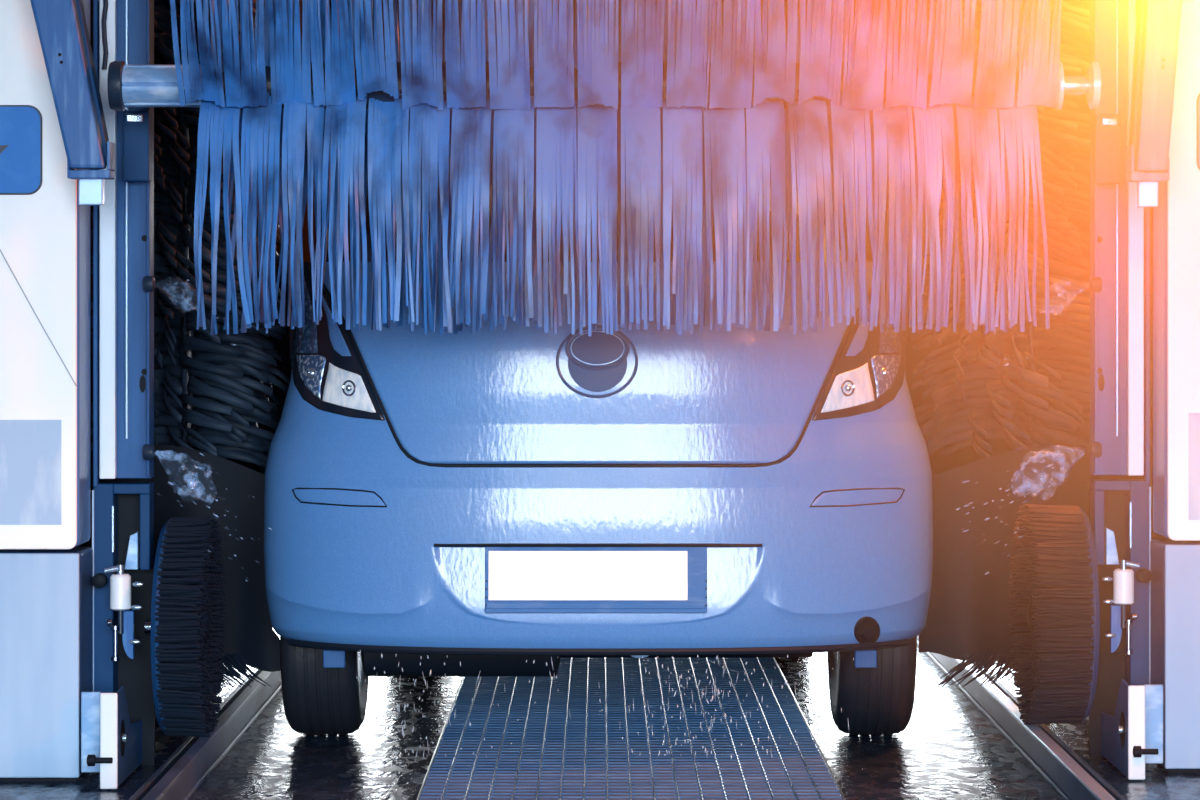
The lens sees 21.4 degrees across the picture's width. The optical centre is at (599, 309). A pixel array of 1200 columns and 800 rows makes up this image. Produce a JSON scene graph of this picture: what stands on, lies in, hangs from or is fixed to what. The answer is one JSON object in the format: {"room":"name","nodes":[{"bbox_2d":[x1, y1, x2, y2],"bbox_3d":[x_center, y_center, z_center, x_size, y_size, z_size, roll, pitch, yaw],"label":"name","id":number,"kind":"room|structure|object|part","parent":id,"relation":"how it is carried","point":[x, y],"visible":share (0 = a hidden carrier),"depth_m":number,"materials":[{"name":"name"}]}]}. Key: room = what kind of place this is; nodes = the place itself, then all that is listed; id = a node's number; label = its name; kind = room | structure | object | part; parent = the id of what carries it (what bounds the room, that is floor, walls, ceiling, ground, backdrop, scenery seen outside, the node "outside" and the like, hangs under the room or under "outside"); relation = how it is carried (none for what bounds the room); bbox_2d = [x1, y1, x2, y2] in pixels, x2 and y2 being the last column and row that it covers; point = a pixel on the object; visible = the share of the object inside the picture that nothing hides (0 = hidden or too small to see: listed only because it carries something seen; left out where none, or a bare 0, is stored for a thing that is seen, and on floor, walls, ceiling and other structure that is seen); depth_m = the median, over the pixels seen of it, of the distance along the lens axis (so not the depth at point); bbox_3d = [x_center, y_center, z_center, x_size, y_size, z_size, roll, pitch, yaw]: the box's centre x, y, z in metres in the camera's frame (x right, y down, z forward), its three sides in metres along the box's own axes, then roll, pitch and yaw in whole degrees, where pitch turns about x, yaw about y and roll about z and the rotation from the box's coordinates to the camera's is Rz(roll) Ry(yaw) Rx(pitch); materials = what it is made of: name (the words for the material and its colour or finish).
{"room":"car wash","nodes":[
{"label":"car wash","id":0,"kind":"room"},
{"bbox_2d":[0,628,1199,799],"bbox_3d":[0.000,1.250,8.200,5.400,0.200,18.000,0,0,0],"label":"floor","id":1,"kind":"structure","parent":0,"point":[948,749],"depth_m":8.18,"materials":[{"name":"concrete"}]},
{"bbox_2d":[0,0,154,788],"bbox_3d":[-1.465,-0.225,7.858,0.708,2.750,0.724,0,0,0],"label":"tower","id":2,"kind":"object","parent":1,"relation":"on","point":[76,689],"visible":0.98,"depth_m":7.72,"materials":[{"name":"blue"}]},
{"bbox_3d":[-1.546,-0.509,7.726,0.546,2.182,0.012,0,0,0],"label":"panel","id":3,"kind":"part","parent":2,"relation":"part of","materials":[{"name":"white metal"}]},
{"bbox_3d":[-1.543,0.865,7.728,0.552,0.546,0.012,0,0,0],"label":"panel","id":4,"kind":"part","parent":2,"relation":"part of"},
{"bbox_3d":[-1.308,-0.743,7.530,0.269,0.815,0.060,0,0,0],"label":"diagonal arm","id":5,"kind":"part","parent":2,"relation":"part of","materials":[{"name":"blue metal"}]},
{"bbox_3d":[-1.233,1.022,7.695,0.048,0.195,0.010,0,0,0],"label":"foot plate","id":6,"kind":"part","parent":2,"relation":"part of","materials":[{"name":"metal"}]},
{"bbox_3d":[-1.213,-0.282,7.575,0.058,0.065,0.030,0,0,0],"label":"arm post","id":7,"kind":"part","parent":2,"relation":"part of","materials":[{"name":"white metal"}]},
{"bbox_3d":[-1.262,-0.579,7.952,0.011,2.042,0.035,0,0,0],"label":"rail","id":8,"kind":"part","parent":2,"relation":"part of","materials":[{"name":"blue metal"}]},
{"bbox_3d":[-1.243,0.672,7.887,0.036,0.036,0.034,0,0,0],"label":"hose knob","id":9,"kind":"part","parent":2,"relation":"part of","materials":[{"name":"black plastic"}]},
{"bbox_3d":[-1.235,-1.100,7.920,0.018,1.001,0.012,0,0,0],"label":"lift chain","id":10,"kind":"part","parent":2,"relation":"part of","materials":[{"name":"blue"}]},
{"bbox_3d":[-1.196,0.822,7.840,0.022,0.090,0.022,0,0,0],"label":"tie rod","id":11,"kind":"part","parent":2,"relation":"part of","materials":[{"name":"silver metal"}]},
{"bbox_3d":[-1.196,0.782,7.980,0.141,0.695,0.080,0,0,0],"label":"machinery frame","id":12,"kind":"part","parent":2,"relation":"part of","materials":[{"name":"blue metal"}]},
{"bbox_3d":[-1.169,0.805,7.870,0.028,0.120,0.020,0,0,0],"label":"swing plate","id":13,"kind":"part","parent":2,"relation":"part of","materials":[{"name":"blue metal"}]},
{"bbox_3d":[-1.174,0.603,7.965,0.034,0.094,0.030,0,0,0],"label":"guard plate","id":14,"kind":"part","parent":2,"relation":"part of","materials":[{"name":"metal"}]},
{"bbox_3d":[-1.198,-0.589,7.978,0.143,2.022,0.085,0,0,0],"label":"lift rail","id":15,"kind":"part","parent":2,"relation":"part of","materials":[{"name":"blue metal"}]},
{"bbox_3d":[-1.173,0.800,8.030,0.093,0.700,0.020,0,0,0],"label":"recess panel","id":16,"kind":"part","parent":2,"relation":"part of","materials":[{"name":"black metal"}]},
{"bbox_3d":[-1.151,-0.407,7.907,0.065,0.175,0.054,0,0,0],"label":"carriage plate","id":17,"kind":"part","parent":2,"relation":"part of","materials":[{"name":"blue metal"}]},
{"bbox_2d":[155,450,217,516],"bbox_3d":[-0.967,0.513,7.930,0.290,0.329,0.168,0,0,0],"label":"water spray","id":18,"kind":"object","parent":2,"relation":"attached to","point":[168,453],"visible":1,"depth_m":7.94,"materials":[{"name":"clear liquid"}]},
{"bbox_2d":[183,280,196,310],"bbox_3d":[-0.995,0.028,7.920,0.226,0.223,0.095,0,0,16],"label":"water spray","id":19,"kind":"object","parent":2,"relation":"attached to","point":[185,301],"visible":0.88,"depth_m":7.92,"materials":[{"name":"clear liquid"}]},
{"bbox_2d":[107,0,1100,335],"bbox_3d":[0.013,-0.489,7.475,2.368,1.101,0.606,0,0,0],"label":"brush","id":20,"kind":"object","parent":2,"relation":"attached to","point":[858,121],"visible":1,"depth_m":7.42,"materials":[{"name":"fabric"}]},
{"bbox_2d":[76,0,289,717],"bbox_3d":[-1.181,-0.150,8.945,0.637,2.600,0.698,0,0,0],"label":"brush","id":21,"kind":"object","parent":1,"relation":"on","point":[204,411],"visible":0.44,"depth_m":8.81,"materials":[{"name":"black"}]},
{"bbox_2d":[129,665,281,799],"bbox_3d":[-1.022,1.109,9.500,0.115,0.083,9.000,0,0,0],"label":"rail","id":22,"kind":"object","parent":1,"relation":"on","point":[188,767],"visible":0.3,"depth_m":8.04,"materials":[{"name":"metal"}]},
{"bbox_2d":[144,517,226,736],"bbox_3d":[-1.058,0.799,8.001,0.174,0.553,0.554,0,0,0],"label":"brush","id":23,"kind":"object","parent":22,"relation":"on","point":[184,627],"visible":1,"depth_m":7.81,"materials":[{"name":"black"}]},
{"bbox_2d":[264,185,932,734],"bbox_3d":[-0.004,0.401,9.919,1.760,1.501,3.863,0,0,0],"label":"car","id":24,"kind":"object","parent":1,"relation":"on","point":[493,502],"visible":0.93,"depth_m":8.04,"materials":[{"name":"paint"}]},
{"bbox_2d":[290,262,384,420],"bbox_3d":[-0.714,0.077,8.216,0.091,0.408,0.432,0,0,-38],"label":"tail lamp","id":25,"kind":"object","parent":24,"relation":"attached to","point":[338,373],"depth_m":8.15,"materials":[{"name":"plastic"}]},
{"bbox_3d":[-0.030,0.669,7.997,0.501,0.123,0.018,0,0,0],"label":"number plate","id":26,"kind":"part","parent":24,"relation":"part of","materials":[{"name":"white plastic"}]},
{"bbox_3d":[-0.006,0.096,7.999,0.137,0.086,0.015,0,0,0],"label":"lid trim","id":27,"kind":"part","parent":24,"relation":"part of","materials":[{"name":"metal"}]},
{"bbox_3d":[-0.006,0.097,8.002,0.156,0.103,0.016,0,0,0],"label":"handle lid","id":28,"kind":"part","parent":24,"relation":"part of","materials":[{"name":"blue metal"}]},
{"bbox_3d":[-0.005,0.593,8.007,0.828,0.011,0.036,0,0,0],"label":"recess trim","id":29,"kind":"part","parent":24,"relation":"part of","materials":[{"name":"black rubber"}]},
{"bbox_2d":[812,278,906,420],"bbox_3d":[0.706,0.077,8.216,0.091,0.408,0.432,0,0,38],"label":"tail lamp","id":30,"kind":"object","parent":24,"relation":"attached to","point":[859,373],"depth_m":8.14,"materials":[{"name":"plastic"}]},
{"bbox_2d":[453,660,796,701],"bbox_3d":[0.072,1.138,9.680,0.989,0.024,1.100,0,0,0],"label":"floor grate","id":31,"kind":"object","parent":1,"relation":"on","point":[577,680],"visible":0.77,"depth_m":9.60,"materials":[{"name":"metal"}]},
{"bbox_2d":[433,702,823,755],"bbox_3d":[0.072,1.138,8.580,0.989,0.024,1.100,0,0,0],"label":"floor grate","id":32,"kind":"object","parent":1,"relation":"on","point":[590,730],"visible":0.8,"depth_m":8.52,"materials":[{"name":"metal"}]},
{"bbox_2d":[416,755,845,799],"bbox_3d":[0.072,1.138,7.475,0.989,0.024,1.110,0,0,0],"label":"floor grate","id":33,"kind":"object","parent":1,"relation":"on","point":[455,777],"visible":1,"depth_m":7.63,"materials":[{"name":"metal"}]},
{"bbox_2d":[356,650,853,762],"bbox_3d":[0.012,1.012,8.008,1.260,0.293,0.159,0,0,0],"label":"drip","id":34,"kind":"object","parent":33,"relation":"on","point":[711,700],"visible":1,"depth_m":7.98,"materials":[{"name":"blue"}]},
{"bbox_2d":[560,657,775,659],"bbox_3d":[0.072,1.138,10.780,0.989,0.024,1.100,0,0,0],"label":"floor grate","id":35,"kind":"object","parent":1,"relation":"on","point":[561,658],"visible":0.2,"depth_m":10.26,"materials":[{"name":"metal"}]},
{"bbox_2d":[917,635,1125,799],"bbox_3d":[1.147,1.109,9.500,0.115,0.083,9.000,0,0,0],"label":"rail","id":36,"kind":"object","parent":1,"relation":"on","point":[1064,769],"visible":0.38,"depth_m":8.10,"materials":[{"name":"metal"}]},
{"bbox_3d":[1.109,1.071,9.500,0.032,0.008,9.000,0,0,0],"label":"rail","id":37,"kind":"part","parent":36,"relation":"part of","materials":[{"name":"grey metal"}]},
{"bbox_2d":[1008,504,1099,724],"bbox_3d":[1.172,0.782,8.170,0.174,0.566,0.568,0,0,0],"label":"brush","id":38,"kind":"object","parent":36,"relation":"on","point":[1056,624],"visible":1,"depth_m":7.97,"materials":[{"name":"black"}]},
{"bbox_2d":[910,0,1166,702],"bbox_3d":[1.250,-0.150,9.077,0.769,2.600,1.004,0,0,0],"label":"brush","id":39,"kind":"object","parent":1,"relation":"on","point":[1042,396],"visible":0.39,"depth_m":8.92,"materials":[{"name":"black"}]},
{"bbox_2d":[1089,0,1199,779],"bbox_3d":[1.599,-0.225,8.008,0.708,2.750,0.724,0,0,0],"label":"tower","id":40,"kind":"object","parent":1,"relation":"on","point":[1146,707],"visible":1,"depth_m":7.96,"materials":[{"name":"blue"}]},
{"bbox_2d":[964,451,1083,537],"bbox_3d":[0.988,0.539,8.072,0.404,0.398,0.315,0,0,36],"label":"water spray","id":41,"kind":"object","parent":40,"relation":"attached to","point":[1027,484],"visible":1,"depth_m":8.06,"materials":[{"name":"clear liquid"}]},
{"bbox_2d":[1003,281,1075,365],"bbox_3d":[1.130,0.045,8.066,0.228,0.257,0.127,0,0,0],"label":"water spray","id":42,"kind":"object","parent":40,"relation":"attached to","point":[1055,283],"visible":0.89,"depth_m":8.07,"materials":[{"name":"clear liquid"}]},
{"bbox_3d":[1.306,0.800,8.180,0.093,0.700,0.020,0,0,0],"label":"recess panel","id":43,"kind":"part","parent":40,"relation":"part of","materials":[{"name":"black metal"}]},
{"bbox_3d":[1.286,-0.407,8.057,0.065,0.175,0.054,0,0,0],"label":"carriage plate","id":44,"kind":"part","parent":40,"relation":"part of","materials":[{"name":"blue metal"}]},
{"bbox_3d":[1.331,-0.589,8.127,0.143,2.022,0.085,0,0,0],"label":"lift rail","id":45,"kind":"part","parent":40,"relation":"part of","materials":[{"name":"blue metal"}]},
{"bbox_3d":[1.308,0.603,8.115,0.034,0.094,0.030,0,0,0],"label":"guard plate","id":46,"kind":"part","parent":40,"relation":"part of","materials":[{"name":"metal"}]},
{"bbox_3d":[1.303,0.805,8.020,0.028,0.120,0.020,0,0,0],"label":"swing plate","id":47,"kind":"part","parent":40,"relation":"part of","materials":[{"name":"blue metal"}]},
{"bbox_3d":[1.331,0.782,8.130,0.141,0.695,0.080,0,0,0],"label":"machinery frame","id":48,"kind":"part","parent":40,"relation":"part of","materials":[{"name":"blue metal"}]},
{"bbox_3d":[1.330,0.822,7.990,0.022,0.090,0.022,0,0,0],"label":"tie rod","id":49,"kind":"part","parent":40,"relation":"part of","materials":[{"name":"silver metal"}]},
{"bbox_3d":[1.377,0.672,8.037,0.036,0.036,0.034,0,0,0],"label":"hose knob","id":50,"kind":"part","parent":40,"relation":"part of","materials":[{"name":"black plastic"}]},
{"bbox_3d":[1.395,-0.579,8.102,0.011,2.042,0.035,0,0,0],"label":"rail","id":51,"kind":"part","parent":40,"relation":"part of","materials":[{"name":"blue metal"}]},
{"bbox_3d":[1.331,-0.282,7.725,0.049,0.065,0.030,0,0,0],"label":"arm post","id":52,"kind":"part","parent":40,"relation":"part of","materials":[{"name":"white metal"}]},
{"bbox_3d":[1.367,1.022,7.845,0.048,0.195,0.010,0,0,0],"label":"foot plate","id":53,"kind":"part","parent":40,"relation":"part of","materials":[{"name":"metal"}]},
{"bbox_3d":[1.366,-0.743,7.680,0.142,0.815,0.060,0,0,0],"label":"diagonal arm","id":54,"kind":"part","parent":40,"relation":"part of","materials":[{"name":"blue metal"}]},
{"bbox_3d":[1.677,0.860,7.878,0.552,0.556,0.012,0,0,0],"label":"panel","id":55,"kind":"part","parent":40,"relation":"part of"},
{"bbox_3d":[1.680,-0.514,7.876,0.546,2.172,0.012,0,0,0],"label":"panel","id":56,"kind":"part","parent":40,"relation":"part of","materials":[{"name":"white metal"}]},
{"bbox_3d":[0.000,-2.450,8.200,5.800,0.200,18.000,0,0,0],"label":"ceiling","id":57,"kind":"structure","parent":0,"visible":0},
{"bbox_2d":[90,0,313,473],"bbox_3d":[-1.805,-0.675,10.303,1.750,3.250,0.061,0,0,0],"label":"curtain","id":58,"kind":"object","parent":57,"relation":"hanging from","point":[282,346],"visible":0.02,"depth_m":10.29,"materials":[{"name":"black rubber"}]},
{"bbox_2d":[314,0,886,261],"bbox_3d":[0.000,-1.140,10.363,2.040,2.320,0.061,0,0,0],"label":"curtain","id":59,"kind":"object","parent":57,"relation":"hanging from","point":[868,246],"visible":0.02,"depth_m":10.36,"materials":[{"name":"fabric"}]},
{"bbox_2d":[887,0,1152,483],"bbox_3d":[1.805,-0.675,10.303,1.750,3.250,0.061,0,0,0],"label":"curtain","id":60,"kind":"object","parent":57,"relation":"hanging from","point":[968,454],"visible":0.04,"depth_m":10.31,"materials":[{"name":"black plastic"}]}
]}

